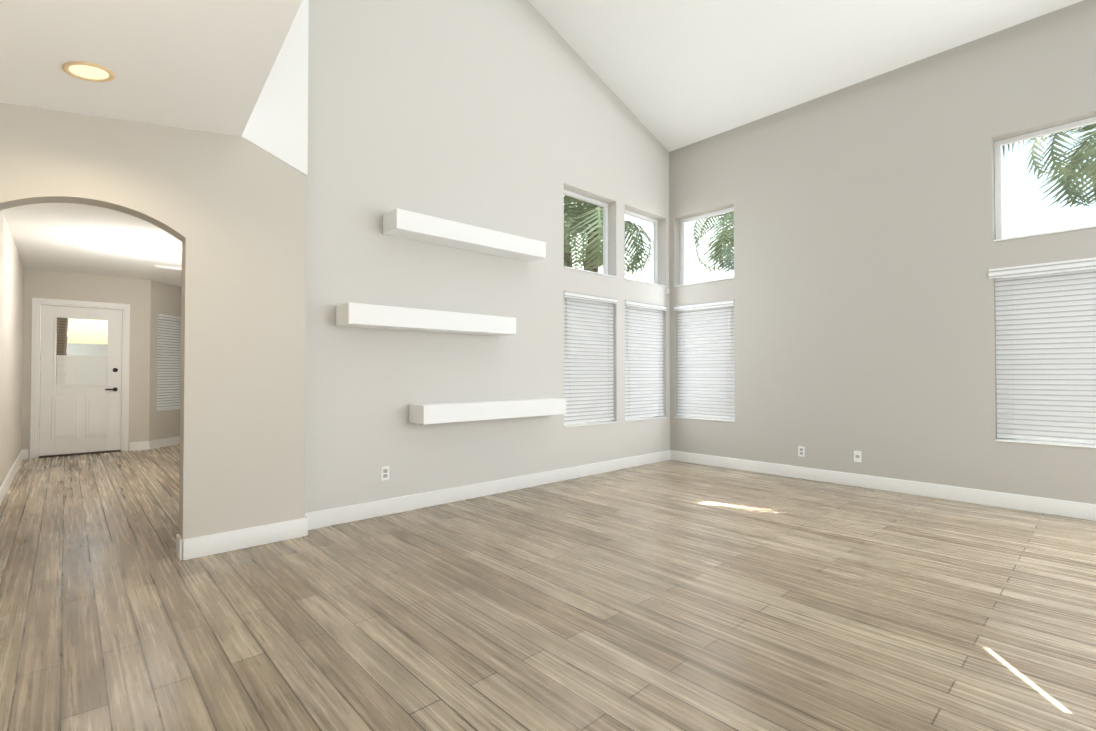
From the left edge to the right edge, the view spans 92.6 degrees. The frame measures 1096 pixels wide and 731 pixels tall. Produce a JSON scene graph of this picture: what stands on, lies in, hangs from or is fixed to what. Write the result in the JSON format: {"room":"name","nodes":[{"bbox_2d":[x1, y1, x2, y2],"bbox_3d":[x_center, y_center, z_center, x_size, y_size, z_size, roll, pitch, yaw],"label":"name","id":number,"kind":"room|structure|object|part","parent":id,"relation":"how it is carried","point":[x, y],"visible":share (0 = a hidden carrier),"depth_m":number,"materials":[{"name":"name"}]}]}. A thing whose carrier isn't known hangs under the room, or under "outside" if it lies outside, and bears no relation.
{"room":"empty living room","nodes":[
{"label":"empty living room","id":0,"kind":"room"},
{"bbox_2d":[0,210,23,486],"bbox_3d":[-5.213,-0.062,4.924,0.150,2.600,6.093,1,-1,-43],"label":"wall","id":1,"kind":"structure","parent":0,"point":[11,316],"depth_m":5.47,"materials":[{"name":"beige paint"}]},
{"bbox_2d":[0,450,22,504],"bbox_3d":[-5.102,1.173,4.907,0.014,0.130,5.943,1,-1,-43],"label":"baseboard","id":2,"kind":"structure","parent":1,"relation":"attached to","point":[6,483],"depth_m":5.46,"materials":[{"name":"white wood"}]},
{"bbox_2d":[22,268,150,458],"bbox_3d":[-6.665,-0.022,7.627,1.377,2.600,0.150,1,-1,-43],"label":"wall","id":3,"kind":"structure","parent":0,"point":[135,293],"depth_m":7.76,"materials":[{"name":"beige paint"}]},
{"bbox_2d":[23,449,27,458],"bbox_3d":[-7.086,1.205,7.109,0.050,0.130,0.014,1,-1,-43],"label":"baseboard","id":4,"kind":"structure","parent":3,"relation":"attached to","point":[25,453],"depth_m":7.10,"materials":[{"name":"white wood"}]},
{"bbox_2d":[30,298,129,458],"bbox_3d":[-6.719,0.177,7.560,1.050,2.200,0.164,1,-1,-43],"label":"front door","id":5,"kind":"structure","parent":3,"relation":"in","point":[82,418],"depth_m":7.50,"materials":[{"name":"white wood"}]},
{"bbox_2d":[56,355,106,384],"bbox_3d":[-6.712,0.066,7.554,0.544,0.414,0.007,1,-1,-43],"label":"mini blind","id":6,"kind":"object","parent":5,"relation":"attached to","point":[100,368],"visible":1,"depth_m":7.55,"materials":[{"name":"white plastic"}]},
{"bbox_3d":[-6.719,-0.198,7.566,0.552,0.950,0.010,1,-1,-43],"label":"glass","id":7,"kind":"part","parent":5,"relation":"part of","materials":[{"name":"clear glass"}]},
{"bbox_3d":[-6.446,0.209,7.742,0.147,0.350,0.062,1,-1,-43],"label":"handle","id":8,"kind":"part","parent":5,"relation":"part of","materials":[{"name":"black"}]},
{"bbox_2d":[130,441,148,450],"bbox_3d":[-6.187,1.217,7.936,0.232,0.130,0.014,1,-1,-43],"label":"baseboard","id":9,"kind":"structure","parent":3,"relation":"attached to","point":[140,445],"depth_m":7.93,"materials":[{"name":"white wood"}]},
{"bbox_2d":[2,203,181,286],"bbox_3d":[-4.683,-1.469,6.175,2.596,0.250,7.183,1,-1,-43],"label":"ceiling","id":10,"kind":"structure","parent":0,"point":[80,238],"depth_m":5.75,"materials":[{"name":"white paint"}]},
{"bbox_2d":[153,265,181,269],"bbox_3d":[-5.135,-1.325,7.126,0.360,0.008,0.160,1,-1,-43],"label":"ceiling vent","id":11,"kind":"object","parent":10,"relation":"in","point":[165,267],"visible":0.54,"depth_m":7.08,"materials":[{"name":"white"}]},
{"bbox_2d":[0,0,302,135],"bbox_3d":[-0.807,-1.435,-0.691,3.851,0.820,7.867,1,-1,-43],"label":"ceiling","id":12,"kind":"structure","parent":0,"point":[203,65],"depth_m":2.47,"materials":[{"name":"white paint"}]},
{"bbox_2d":[62,61,114,81],"bbox_3d":[-2.233,-1.427,2.551,0.195,0.037,0.196,1,-1,-43],"label":"recessed light","id":13,"kind":"object","parent":12,"relation":"in","point":[86,71],"depth_m":2.54,"materials":[{"name":"white plastic"}]},
{"bbox_2d":[0,103,306,559],"bbox_3d":[-3.366,-1.950,2.410,4.275,6.300,0.150,1,-1,-43],"label":"wall","id":14,"kind":"structure","parent":0,"point":[229,212],"depth_m":3.41,"materials":[{"name":"beige paint"}]},
{"bbox_2d":[176,534,182,560],"bbox_3d":[-2.333,1.149,3.315,0.014,0.130,0.150,1,-1,-43],"label":"baseboard","id":15,"kind":"structure","parent":14,"relation":"attached to","point":[179,544],"depth_m":3.28,"materials":[{"name":"white wood"}]},
{"bbox_2d":[183,517,307,560],"bbox_3d":[-1.999,1.152,3.510,0.741,0.130,0.014,1,-1,-43],"label":"baseboard","id":16,"kind":"structure","parent":14,"relation":"attached to","point":[208,545],"depth_m":3.48,"materials":[{"name":"white wood"}]},
{"bbox_2d":[149,280,180,440],"bbox_3d":[-6.155,-0.007,8.691,0.150,2.600,1.300,0,-1,2],"label":"wall","id":17,"kind":"structure","parent":0,"point":[165,300],"depth_m":8.21,"materials":[{"name":"beige paint"}]},
{"bbox_2d":[149,436,179,448],"bbox_3d":[-6.073,1.228,8.669,0.014,0.130,1.300,0,-1,2],"label":"baseboard","id":18,"kind":"structure","parent":17,"relation":"attached to","point":[164,442],"depth_m":8.31,"materials":[{"name":"white wood"}]},
{"bbox_2d":[157,314,180,410],"bbox_3d":[-6.144,-0.047,8.489,0.139,1.521,0.608,0,-1,2],"label":"window blind","id":19,"kind":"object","parent":17,"relation":"in","point":[168,361],"depth_m":8.46,"materials":[{"name":"white plastic"}]},
{"bbox_2d":[241,0,308,174],"bbox_3d":[-2.044,-3.181,3.540,0.825,3.604,0.003,1,-1,-43],"label":"panel","id":20,"kind":"object","parent":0,"point":[277,125],"visible":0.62,"depth_m":3.71,"materials":[{"name":"white paint"}]},
{"bbox_2d":[305,0,669,512],"bbox_3d":[-0.089,-1.902,5.642,4.925,6.300,0.200,1,-1,-43],"label":"wall","id":21,"kind":"structure","parent":0,"point":[515,117],"depth_m":4.79,"materials":[{"name":"grey paint"}]},
{"bbox_2d":[381,466,388,480],"bbox_3d":[-1.338,0.887,4.308,0.070,0.114,0.009,1,-1,-43],"label":"electrical outlet","id":22,"kind":"object","parent":21,"relation":"attached to","point":[384,472],"visible":1,"depth_m":4.30,"materials":[{"name":"white plastic"}]},
{"bbox_2d":[336,302,515,335],"bbox_3d":[-0.970,-0.379,4.502,1.595,0.160,0.250,1,-1,-43],"label":"shelf","id":23,"kind":"object","parent":21,"relation":"attached to","point":[350,314],"visible":1,"depth_m":4.28,"materials":[{"name":"white wood"}]},
{"bbox_2d":[383,208,545,261],"bbox_3d":[-0.692,-1.155,4.769,1.600,0.160,0.250,1,-1,-43],"label":"shelf","id":24,"kind":"object","parent":21,"relation":"attached to","point":[401,223],"visible":1,"depth_m":4.58,"materials":[{"name":"white wood"}]},
{"bbox_2d":[305,450,669,529],"bbox_3d":[-0.095,1.181,5.444,4.710,0.130,0.014,1,-1,-43],"label":"baseboard","id":25,"kind":"structure","parent":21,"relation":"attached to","point":[340,515],"depth_m":4.81,"materials":[{"name":"white wood"}]},
{"bbox_2d":[409,398,565,424],"bbox_3d":[-0.497,0.413,4.925,1.640,0.160,0.250,1,-1,-43],"label":"shelf","id":26,"kind":"object","parent":21,"relation":"attached to","point":[437,413],"visible":1,"depth_m":4.69,"materials":[{"name":"white wood"}]},
{"bbox_2d":[564,291,616,427],"bbox_3d":[0.445,-0.065,6.079,0.890,1.496,0.189,1,-1,-43],"label":"window","id":27,"kind":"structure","parent":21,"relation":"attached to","point":[588,358],"depth_m":6.04,"materials":[{"name":"white plastic"}]},
{"bbox_3d":[0.462,0.675,6.050,0.886,0.014,0.135,1,-1,-43],"label":"sill","id":28,"kind":"part","parent":27,"relation":"part of","materials":[{"name":"white"}]},
{"bbox_2d":[564,189,616,277],"bbox_3d":[0.444,-1.530,6.102,0.886,0.926,0.187,1,-1,-43],"label":"window","id":29,"kind":"structure","parent":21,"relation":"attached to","point":[605,221],"depth_m":6.27,"materials":[{"name":"white plastic"}]},
{"bbox_3d":[0.398,-1.529,6.152,0.800,0.840,0.005,1,-1,-43],"label":"glass","id":30,"kind":"part","parent":29,"relation":"part of","materials":[{"name":"clear glass"}]},
{"bbox_3d":[0.462,-1.074,6.076,0.886,0.014,0.135,1,-1,-43],"label":"sill","id":31,"kind":"part","parent":29,"relation":"part of","materials":[{"name":"white paint"}]},
{"bbox_2d":[625,300,666,421],"bbox_3d":[1.210,-0.055,6.784,0.870,1.496,0.189,1,-1,-43],"label":"window blind","id":32,"kind":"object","parent":21,"relation":"attached to","point":[644,365],"depth_m":6.75,"materials":[{"name":"white plastic"}]},
{"bbox_3d":[1.227,0.686,6.754,0.866,0.014,0.135,1,-1,-43],"label":"sill","id":33,"kind":"part","parent":32,"relation":"part of","materials":[{"name":"white"}]},
{"bbox_2d":[625,210,666,286],"bbox_3d":[1.209,-1.520,6.806,0.866,0.926,0.187,1,-1,-43],"label":"window","id":34,"kind":"structure","parent":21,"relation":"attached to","point":[654,222],"depth_m":7.03,"materials":[{"name":"clear glass"}]},
{"bbox_3d":[1.163,-1.519,6.856,0.780,0.840,0.005,1,-1,-43],"label":"glass","id":35,"kind":"part","parent":34,"relation":"part of","materials":[{"name":"clear glass"}]},
{"bbox_3d":[1.227,-1.064,6.780,0.866,0.014,0.135,1,-1,-43],"label":"sill","id":36,"kind":"part","parent":34,"relation":"part of","materials":[{"name":"white paint"}]},
{"bbox_2d":[0,444,1095,730],"bbox_3d":[-1.293,1.269,3.636,9.350,0.100,15.250,1,-1,-43],"label":"floor","id":37,"kind":"structure","parent":0,"point":[672,596],"depth_m":2.55,"materials":[{"name":"brown wood"}]},
{"bbox_2d":[39,450,120,457],"bbox_3d":[-6.728,1.267,7.553,0.878,0.020,0.139,1,-1,-43],"label":"threshold","id":38,"kind":"object","parent":37,"relation":"on","point":[79,453],"visible":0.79,"depth_m":7.49,"materials":[{"name":"brown metal"}]},
{"bbox_2d":[528,0,1082,151],"bbox_3d":[2.300,-3.998,2.469,6.150,2.335,8.550,1,-1,-43],"label":"ceiling","id":39,"kind":"structure","parent":0,"point":[674,74],"depth_m":5.35,"materials":[{"name":"white paint"}]},
{"bbox_2d":[669,0,1095,503],"bbox_3d":[4.477,-0.999,4.157,0.200,4.450,8.150,1,-1,-43],"label":"wall","id":40,"kind":"structure","parent":0,"point":[859,288],"depth_m":5.20,"materials":[{"name":"grey paint"}]},
{"bbox_2d":[674,207,733,286],"bbox_3d":[2.045,-1.520,6.779,0.187,0.926,0.846,1,-1,-43],"label":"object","id":41,"kind":"structure","parent":40,"relation":"in","point":[682,246],"depth_m":6.89,"materials":[{"name":"white plastic"}]},
{"bbox_3d":[2.026,-1.064,6.754,0.135,0.014,0.846,1,-1,-43],"label":"sill","id":42,"kind":"part","parent":41,"relation":"part of","materials":[{"name":"white"}]},
{"bbox_2d":[674,299,734,421],"bbox_3d":[2.045,-0.055,6.756,0.189,1.496,0.850,1,-1,-43],"label":"window blind","id":43,"kind":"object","parent":40,"relation":"in","point":[705,367],"depth_m":6.71,"materials":[{"name":"white plastic"}]},
{"bbox_3d":[2.026,0.685,6.729,0.135,0.014,0.846,1,-1,-43],"label":"sill","id":44,"kind":"part","parent":43,"relation":"part of","materials":[{"name":"white plastic"}]},
{"bbox_2d":[798,446,804,456],"bbox_3d":[2.801,0.951,5.793,0.009,0.114,0.070,1,-1,-43],"label":"electrical outlet","id":45,"kind":"object","parent":40,"relation":"attached to","point":[801,451],"visible":1,"depth_m":5.79,"materials":[{"name":"white plastic"}]},
{"bbox_2d":[854,451,861,461],"bbox_3d":[3.180,0.935,5.382,0.009,0.114,0.070,1,-1,-43],"label":"electrical outlet","id":46,"kind":"object","parent":40,"relation":"attached to","point":[857,456],"visible":1,"depth_m":5.38,"materials":[{"name":"white plastic"}]},
{"bbox_2d":[670,450,1095,520],"bbox_3d":[4.347,1.161,4.107,0.014,0.130,8.000,1,-1,-43],"label":"baseboard","id":47,"kind":"structure","parent":40,"relation":"attached to","point":[1072,509],"depth_m":5.04,"materials":[{"name":"white wood"}]},
{"bbox_2d":[989,257,1095,447],"bbox_3d":[4.385,-0.100,4.215,0.189,1.510,1.260,1,-1,-43],"label":"window blind","id":48,"kind":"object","parent":40,"relation":"in","point":[1046,356],"depth_m":4.38,"materials":[{"name":"white plastic"}]},
{"bbox_3d":[4.367,0.648,4.187,0.135,0.014,1.196,1,-1,-43],"label":"sill","id":49,"kind":"part","parent":48,"relation":"part of","materials":[{"name":"white"}]},
{"bbox_2d":[993,116,1095,241],"bbox_3d":[4.386,-1.558,4.237,0.187,0.926,1.196,1,-1,-43],"label":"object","id":50,"kind":"structure","parent":40,"relation":"in","point":[998,162],"depth_m":4.52,"materials":[{"name":"white plastic"}]},
{"bbox_3d":[4.367,-1.102,4.213,0.135,0.014,1.196,1,-1,-43],"label":"sill","id":51,"kind":"part","parent":50,"relation":"part of","materials":[{"name":"white paint"}]},
{"label":"outside","id":52,"kind":"structure","parent":0,"visible":0},
{"bbox_3d":[1.643,1.524,7.050,80.000,0.290,80.000,1,-1,-43],"label":"ground","id":53,"kind":"structure","parent":52,"visible":0},
{"bbox_2d":[39,318,68,423],"bbox_3d":[-9.264,-1.293,10.074,3.243,5.433,3.595,1,-1,-43],"label":"palm","id":54,"kind":"object","parent":53,"relation":"on","point":[59,334],"depth_m":9.94,"materials":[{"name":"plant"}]},
{"bbox_2d":[40,343,107,384],"bbox_3d":[2.199,0.243,-5.199,44.200,1.910,41.200,1,-1,-43],"label":"fence","id":55,"kind":"object","parent":53,"relation":"on","point":[93,348],"depth_m":11.33,"materials":[{"name":"beige"}]},
{"bbox_2d":[564,197,601,268],"bbox_3d":[0.449,-1.427,13.289,3.358,5.796,3.507,1,-1,-43],"label":"palm","id":56,"kind":"object","parent":53,"relation":"on","point":[577,257],"depth_m":13.06,"materials":[{"name":"green plant"}]},
{"bbox_2d":[564,195,652,277],"bbox_3d":[1.001,-1.064,10.155,3.516,4.977,3.185,1,-1,-43],"label":"palm","id":57,"kind":"object","parent":53,"relation":"on","point":[590,236],"depth_m":9.74,"materials":[{"name":"green plant"}]},
{"bbox_2d":[684,211,733,276],"bbox_3d":[4.601,-1.311,12.277,3.393,5.535,3.064,1,-1,-43],"label":"palm","id":58,"kind":"object","parent":53,"relation":"on","point":[714,245],"depth_m":12.24,"materials":[{"name":"green plant"}]},
{"bbox_2d":[1001,124,1095,209],"bbox_3d":[8.800,-1.653,7.949,3.288,6.091,3.897,1,-1,-43],"label":"palm","id":59,"kind":"object","parent":53,"relation":"on","point":[1077,156],"depth_m":8.22,"materials":[{"name":"green plant"}]}
]}

